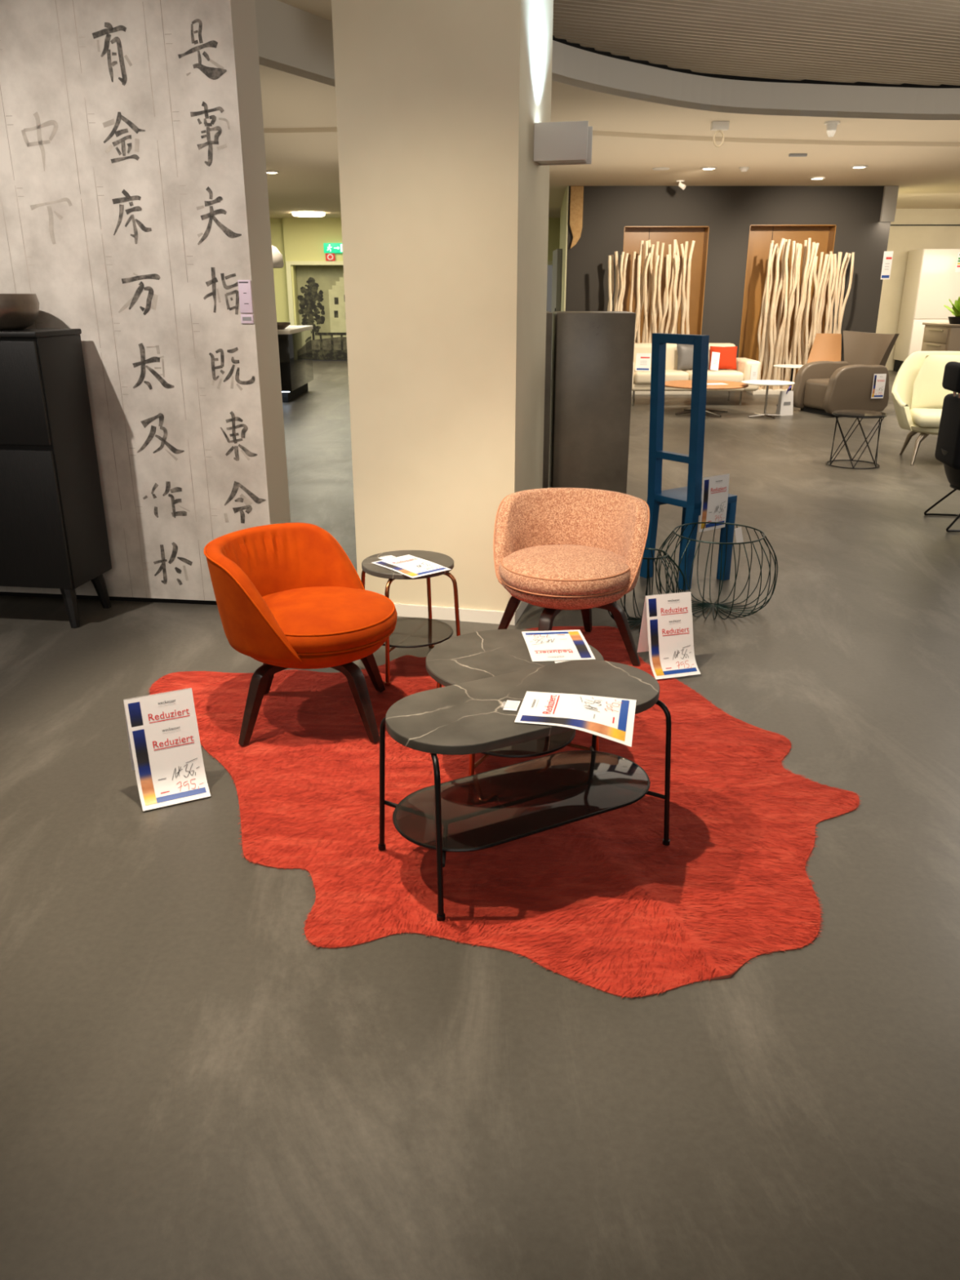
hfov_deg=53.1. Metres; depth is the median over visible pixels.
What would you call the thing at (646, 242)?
pole
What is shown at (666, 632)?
price sign
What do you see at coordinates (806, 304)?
pole
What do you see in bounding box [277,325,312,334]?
island countertop
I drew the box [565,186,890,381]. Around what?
wall
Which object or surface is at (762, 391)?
plinth
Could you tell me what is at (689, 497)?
chair
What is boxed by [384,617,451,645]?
glass shelf
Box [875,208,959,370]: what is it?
wall
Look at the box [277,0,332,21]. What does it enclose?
ceiling
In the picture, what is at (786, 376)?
pole
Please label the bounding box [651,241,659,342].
pole
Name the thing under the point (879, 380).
price sign
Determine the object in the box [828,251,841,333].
pole
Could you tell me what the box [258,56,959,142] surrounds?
ceiling
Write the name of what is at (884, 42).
ceiling
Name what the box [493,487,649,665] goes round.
lounge chair
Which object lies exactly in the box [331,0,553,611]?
wall column
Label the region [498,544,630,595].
seat cushion
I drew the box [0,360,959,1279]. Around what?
floor
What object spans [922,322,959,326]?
island countertop
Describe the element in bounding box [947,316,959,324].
pot
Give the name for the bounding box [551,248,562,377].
door
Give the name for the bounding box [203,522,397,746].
lounge chair
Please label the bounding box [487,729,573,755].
glass shelf
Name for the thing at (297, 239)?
wall
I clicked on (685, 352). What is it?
cushion
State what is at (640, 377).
seat cushion
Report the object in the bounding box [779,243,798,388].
pole
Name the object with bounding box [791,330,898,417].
chair
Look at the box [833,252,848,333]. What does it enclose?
pole
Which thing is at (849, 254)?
pole
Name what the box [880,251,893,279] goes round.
price sign
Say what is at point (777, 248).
pole
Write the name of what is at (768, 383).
pedestal table
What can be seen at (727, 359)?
cushion
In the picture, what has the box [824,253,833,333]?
pole
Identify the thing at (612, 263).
pole
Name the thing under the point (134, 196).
wall
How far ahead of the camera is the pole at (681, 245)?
14.34 m
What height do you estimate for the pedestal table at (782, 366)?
0.534 m
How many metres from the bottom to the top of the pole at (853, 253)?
1.960 m
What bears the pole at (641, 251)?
on the floor
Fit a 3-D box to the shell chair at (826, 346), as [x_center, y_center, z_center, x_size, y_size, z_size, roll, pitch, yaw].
[4.804,-3.814,13.505,0.504,0.929,0.622,11,23,27]
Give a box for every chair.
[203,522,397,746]
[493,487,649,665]
[640,333,737,590]
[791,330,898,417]
[806,333,841,363]
[891,351,959,465]
[924,361,959,532]
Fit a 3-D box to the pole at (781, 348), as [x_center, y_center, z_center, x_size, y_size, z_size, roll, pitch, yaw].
[4.628,-4.887,14.509,0.108,2.122,0.076,-8,22,-21]
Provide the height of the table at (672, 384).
0.374 m
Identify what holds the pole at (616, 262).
on the floor
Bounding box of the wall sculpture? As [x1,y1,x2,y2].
[569,186,583,248]
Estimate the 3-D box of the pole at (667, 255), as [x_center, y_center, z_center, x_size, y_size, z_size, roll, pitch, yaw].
[2.757,-4.758,14.437,0.119,1.928,0.067,13,24,32]
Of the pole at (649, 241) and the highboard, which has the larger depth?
the pole at (649, 241)
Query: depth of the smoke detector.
12.06 m
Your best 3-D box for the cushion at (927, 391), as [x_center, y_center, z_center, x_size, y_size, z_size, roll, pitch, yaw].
[4.429,-2.419,9.045,0.660,0.500,0.251,5,21,13]
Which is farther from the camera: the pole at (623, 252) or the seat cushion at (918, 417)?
the pole at (623, 252)
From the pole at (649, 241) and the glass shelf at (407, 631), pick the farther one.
the pole at (649, 241)
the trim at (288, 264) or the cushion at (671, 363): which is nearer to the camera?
the cushion at (671, 363)
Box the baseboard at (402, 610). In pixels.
[393,600,528,625]
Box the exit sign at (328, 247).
[323,243,342,253]
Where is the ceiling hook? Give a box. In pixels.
[710,120,729,147]
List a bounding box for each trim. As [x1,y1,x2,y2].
[254,0,959,119]
[285,261,552,325]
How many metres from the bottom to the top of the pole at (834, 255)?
1.945 m
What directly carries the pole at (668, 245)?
on the floor
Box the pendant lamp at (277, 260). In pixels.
[271,245,284,268]
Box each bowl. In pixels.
[0,293,39,330]
[276,322,290,328]
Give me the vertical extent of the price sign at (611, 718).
0.044 m
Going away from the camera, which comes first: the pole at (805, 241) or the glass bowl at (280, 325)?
the glass bowl at (280, 325)
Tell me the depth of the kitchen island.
13.87 m
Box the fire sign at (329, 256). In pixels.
[325,253,335,260]
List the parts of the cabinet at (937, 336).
drawer, drawer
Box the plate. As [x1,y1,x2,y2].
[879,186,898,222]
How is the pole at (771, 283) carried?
on the floor
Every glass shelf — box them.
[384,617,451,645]
[395,751,648,848]
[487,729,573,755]
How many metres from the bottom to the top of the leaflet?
0.002 m
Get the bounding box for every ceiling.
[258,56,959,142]
[263,127,959,217]
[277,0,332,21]
[552,0,959,85]
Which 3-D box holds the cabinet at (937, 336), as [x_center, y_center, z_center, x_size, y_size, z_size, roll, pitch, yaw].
[8.159,-4.324,14.761,2.462,1.030,0.960,0,20,0]
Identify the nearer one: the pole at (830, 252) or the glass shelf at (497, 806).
the glass shelf at (497, 806)
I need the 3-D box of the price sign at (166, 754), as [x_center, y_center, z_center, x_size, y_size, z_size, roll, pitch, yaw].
[-0.979,0.331,2.998,0.205,0.316,0.185,-10,22,-25]
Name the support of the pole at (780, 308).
on the floor
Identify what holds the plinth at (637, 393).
on the floor
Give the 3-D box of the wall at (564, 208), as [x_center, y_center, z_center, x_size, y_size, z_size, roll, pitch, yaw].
[3.800,-6.078,16.757,5.000,2.960,4.250,0,20,0]
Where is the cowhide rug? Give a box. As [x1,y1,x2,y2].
[147,626,861,998]
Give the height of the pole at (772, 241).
2.131 m
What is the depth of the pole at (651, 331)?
14.38 m
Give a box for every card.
[710,351,719,370]
[750,364,758,380]
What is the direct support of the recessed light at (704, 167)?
in the ceiling at (926, 175)
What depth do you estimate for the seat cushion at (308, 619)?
3.30 m
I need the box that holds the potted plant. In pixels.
[943,297,959,324]
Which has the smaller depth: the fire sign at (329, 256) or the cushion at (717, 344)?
the cushion at (717, 344)
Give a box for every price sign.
[123,688,210,811]
[371,555,451,577]
[502,691,636,746]
[521,630,595,663]
[635,353,651,371]
[637,591,700,679]
[698,473,729,532]
[871,373,886,398]
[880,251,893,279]
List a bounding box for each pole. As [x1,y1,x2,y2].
[607,254,613,311]
[608,255,612,311]
[613,251,618,311]
[616,251,624,311]
[618,254,622,311]
[619,253,628,311]
[629,251,635,311]
[634,255,640,342]
[635,240,644,342]
[636,240,648,342]
[641,240,651,342]
[644,253,651,342]
[648,244,654,342]
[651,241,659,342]
[652,255,659,333]
[657,242,664,333]
[659,254,669,333]
[662,244,671,333]
[664,239,676,333]
[669,241,679,333]
[671,254,678,333]
[674,243,684,333]
[680,241,688,331]
[680,253,686,333]
[685,240,695,334]
[757,240,773,360]
[758,243,773,389]
[760,244,777,388]
[763,243,779,387]
[764,238,785,389]
[768,239,787,388]
[772,250,789,387]
[773,239,791,389]
[776,240,795,388]
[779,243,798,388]
[782,243,801,389]
[786,244,802,388]
[788,240,807,386]
[791,238,810,389]
[797,242,815,371]
[800,243,816,364]
[802,256,817,364]
[804,243,818,364]
[811,252,823,347]
[811,253,828,345]
[815,253,831,334]
[818,250,832,333]
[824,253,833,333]
[825,253,836,333]
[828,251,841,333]
[832,252,842,333]
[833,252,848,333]
[837,252,854,333]
[837,253,851,328]
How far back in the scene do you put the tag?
4.31 m
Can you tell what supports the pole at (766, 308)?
on the floor
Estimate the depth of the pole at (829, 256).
14.40 m
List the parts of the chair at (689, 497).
post, rail, rail, leg, post, seat rail, seat, leg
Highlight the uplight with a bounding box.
[533,120,592,165]
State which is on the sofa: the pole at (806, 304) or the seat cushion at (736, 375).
the seat cushion at (736, 375)
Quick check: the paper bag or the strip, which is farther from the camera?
the paper bag
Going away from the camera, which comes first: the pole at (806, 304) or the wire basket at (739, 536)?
the wire basket at (739, 536)
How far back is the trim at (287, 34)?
8.19 m
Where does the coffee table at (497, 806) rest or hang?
on the cowhide rug
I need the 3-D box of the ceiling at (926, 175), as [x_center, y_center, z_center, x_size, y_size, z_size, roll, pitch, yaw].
[1.000,-7.545,16.329,28.000,0.090,15.150,0,20,0]
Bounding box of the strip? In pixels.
[788,153,807,156]
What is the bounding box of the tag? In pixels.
[237,280,253,323]
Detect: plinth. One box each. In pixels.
[631,391,691,395]
[746,387,791,395]
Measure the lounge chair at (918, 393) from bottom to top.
0.963 m
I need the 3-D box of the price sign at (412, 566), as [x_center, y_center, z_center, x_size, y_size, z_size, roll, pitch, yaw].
[-0.293,-0.305,3.867,0.190,0.005,0.342,-16,25,-37]
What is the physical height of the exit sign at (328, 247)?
0.200 m
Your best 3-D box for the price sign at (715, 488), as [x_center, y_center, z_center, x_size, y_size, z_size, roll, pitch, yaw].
[1.225,-0.715,5.013,0.201,0.285,0.006,-14,24,-33]
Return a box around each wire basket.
[608,547,685,631]
[655,521,777,619]
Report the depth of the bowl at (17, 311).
4.15 m
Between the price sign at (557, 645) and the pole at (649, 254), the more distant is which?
the pole at (649, 254)
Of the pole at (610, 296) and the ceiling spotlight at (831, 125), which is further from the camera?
the pole at (610, 296)
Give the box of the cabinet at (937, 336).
[920,322,959,351]
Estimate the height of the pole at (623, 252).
1.969 m
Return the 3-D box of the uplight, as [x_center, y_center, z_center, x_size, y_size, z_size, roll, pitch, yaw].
[0.365,-2.177,4.212,0.234,0.150,0.162,5,21,13]
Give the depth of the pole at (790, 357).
14.48 m
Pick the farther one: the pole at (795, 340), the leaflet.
the pole at (795, 340)
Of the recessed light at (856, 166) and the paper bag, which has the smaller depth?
the recessed light at (856, 166)
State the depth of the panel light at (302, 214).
18.95 m
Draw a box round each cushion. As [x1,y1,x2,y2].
[262,586,397,653]
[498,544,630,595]
[633,342,677,369]
[633,369,688,384]
[676,343,709,369]
[681,342,735,370]
[683,369,743,382]
[709,346,737,369]
[909,408,942,427]
[911,355,959,408]
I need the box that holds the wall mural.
[295,265,347,359]
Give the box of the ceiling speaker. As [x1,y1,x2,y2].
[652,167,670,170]
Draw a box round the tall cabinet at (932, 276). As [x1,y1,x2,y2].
[893,248,959,371]
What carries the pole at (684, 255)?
on the floor
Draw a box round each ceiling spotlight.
[675,180,685,189]
[824,120,839,137]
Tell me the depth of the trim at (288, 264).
20.81 m
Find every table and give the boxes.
[360,550,460,685]
[377,659,671,921]
[425,629,604,775]
[665,379,748,417]
[741,379,794,418]
[773,364,803,405]
[826,409,886,469]
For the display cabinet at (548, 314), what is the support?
on the floor
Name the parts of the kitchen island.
door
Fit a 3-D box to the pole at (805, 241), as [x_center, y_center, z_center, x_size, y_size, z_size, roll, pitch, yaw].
[4.843,-4.933,14.617,0.116,2.139,0.082,-8,22,-22]
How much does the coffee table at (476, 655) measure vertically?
0.381 m
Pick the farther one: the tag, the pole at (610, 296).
the pole at (610, 296)
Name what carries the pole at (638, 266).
on the floor
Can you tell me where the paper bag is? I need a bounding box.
[775,385,793,415]
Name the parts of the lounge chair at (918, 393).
leg, leg, seat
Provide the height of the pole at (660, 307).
2.093 m
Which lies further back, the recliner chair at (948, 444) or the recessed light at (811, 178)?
the recessed light at (811, 178)
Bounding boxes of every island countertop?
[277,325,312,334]
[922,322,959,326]
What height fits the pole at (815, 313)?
1.940 m
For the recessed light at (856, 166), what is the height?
0.022 m
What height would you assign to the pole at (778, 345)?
2.136 m
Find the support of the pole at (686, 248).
on the floor
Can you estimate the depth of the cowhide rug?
2.76 m
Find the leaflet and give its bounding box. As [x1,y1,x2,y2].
[706,382,727,385]
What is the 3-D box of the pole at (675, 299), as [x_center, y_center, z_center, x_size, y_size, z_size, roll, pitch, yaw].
[2.897,-4.754,14.432,0.122,1.930,0.080,-8,22,-21]
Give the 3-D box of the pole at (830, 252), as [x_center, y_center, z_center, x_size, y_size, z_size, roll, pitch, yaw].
[5.226,-4.864,14.648,0.108,1.986,0.067,12,23,29]
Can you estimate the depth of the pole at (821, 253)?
14.42 m
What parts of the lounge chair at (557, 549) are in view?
leg, leg, seat, backrest, leg, leg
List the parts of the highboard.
door, door, leg, leg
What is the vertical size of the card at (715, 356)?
0.248 m
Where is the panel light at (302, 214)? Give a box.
[292,211,324,217]
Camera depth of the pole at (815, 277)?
14.44 m
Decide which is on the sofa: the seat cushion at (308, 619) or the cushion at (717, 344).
the cushion at (717, 344)
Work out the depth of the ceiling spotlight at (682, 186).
13.56 m
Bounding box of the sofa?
[631,342,760,405]
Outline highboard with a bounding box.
[0,328,111,627]
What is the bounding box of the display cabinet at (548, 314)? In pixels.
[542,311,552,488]
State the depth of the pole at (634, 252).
14.35 m
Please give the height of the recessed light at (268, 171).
0.022 m
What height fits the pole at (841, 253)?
1.960 m
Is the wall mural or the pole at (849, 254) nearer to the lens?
the pole at (849, 254)
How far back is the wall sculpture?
14.33 m
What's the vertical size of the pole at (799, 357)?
2.103 m
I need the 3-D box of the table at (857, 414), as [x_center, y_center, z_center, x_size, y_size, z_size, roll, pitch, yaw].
[3.400,-1.817,8.682,0.464,0.468,0.464,0,20,0]
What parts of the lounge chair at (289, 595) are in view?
leg, leg, backrest, seat, leg, leg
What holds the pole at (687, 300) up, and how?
on the floor
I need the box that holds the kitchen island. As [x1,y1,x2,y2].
[277,325,313,402]
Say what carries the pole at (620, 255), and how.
on the floor
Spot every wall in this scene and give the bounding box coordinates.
[0,0,290,604]
[270,217,559,325]
[559,186,568,311]
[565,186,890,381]
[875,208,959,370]
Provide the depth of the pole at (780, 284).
14.43 m
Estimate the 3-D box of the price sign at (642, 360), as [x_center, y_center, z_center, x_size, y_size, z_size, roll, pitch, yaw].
[2.242,-3.816,13.185,0.200,0.230,0.075,4,20,11]
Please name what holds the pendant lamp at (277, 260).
hanging from the ceiling at (926, 175)
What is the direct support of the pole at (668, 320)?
on the floor
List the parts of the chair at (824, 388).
seat, armrest, armrest, backrest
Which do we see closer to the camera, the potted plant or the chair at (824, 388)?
the chair at (824, 388)
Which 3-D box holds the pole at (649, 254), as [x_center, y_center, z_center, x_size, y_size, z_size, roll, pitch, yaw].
[2.484,-4.769,14.432,0.123,1.953,0.061,-8,21,-21]
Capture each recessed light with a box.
[266,170,279,173]
[700,166,716,169]
[809,177,825,179]
[850,164,867,168]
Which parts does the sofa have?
armrest, leg, leg, armrest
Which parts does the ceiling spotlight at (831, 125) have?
plate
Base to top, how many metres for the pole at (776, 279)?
2.154 m
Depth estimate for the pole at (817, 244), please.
14.33 m
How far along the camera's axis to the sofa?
13.17 m
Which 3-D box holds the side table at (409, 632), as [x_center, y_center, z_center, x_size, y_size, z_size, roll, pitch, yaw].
[-0.294,-0.106,3.995,0.376,0.456,0.376,-9,22,-23]
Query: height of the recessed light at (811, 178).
0.022 m
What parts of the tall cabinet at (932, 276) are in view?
door, door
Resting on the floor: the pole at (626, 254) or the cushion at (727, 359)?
the pole at (626, 254)
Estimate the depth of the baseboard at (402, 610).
4.64 m
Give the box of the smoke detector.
[739,166,749,172]
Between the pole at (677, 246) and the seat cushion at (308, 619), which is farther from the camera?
the pole at (677, 246)
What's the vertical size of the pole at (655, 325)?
1.920 m
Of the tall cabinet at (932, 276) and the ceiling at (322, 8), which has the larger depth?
the tall cabinet at (932, 276)

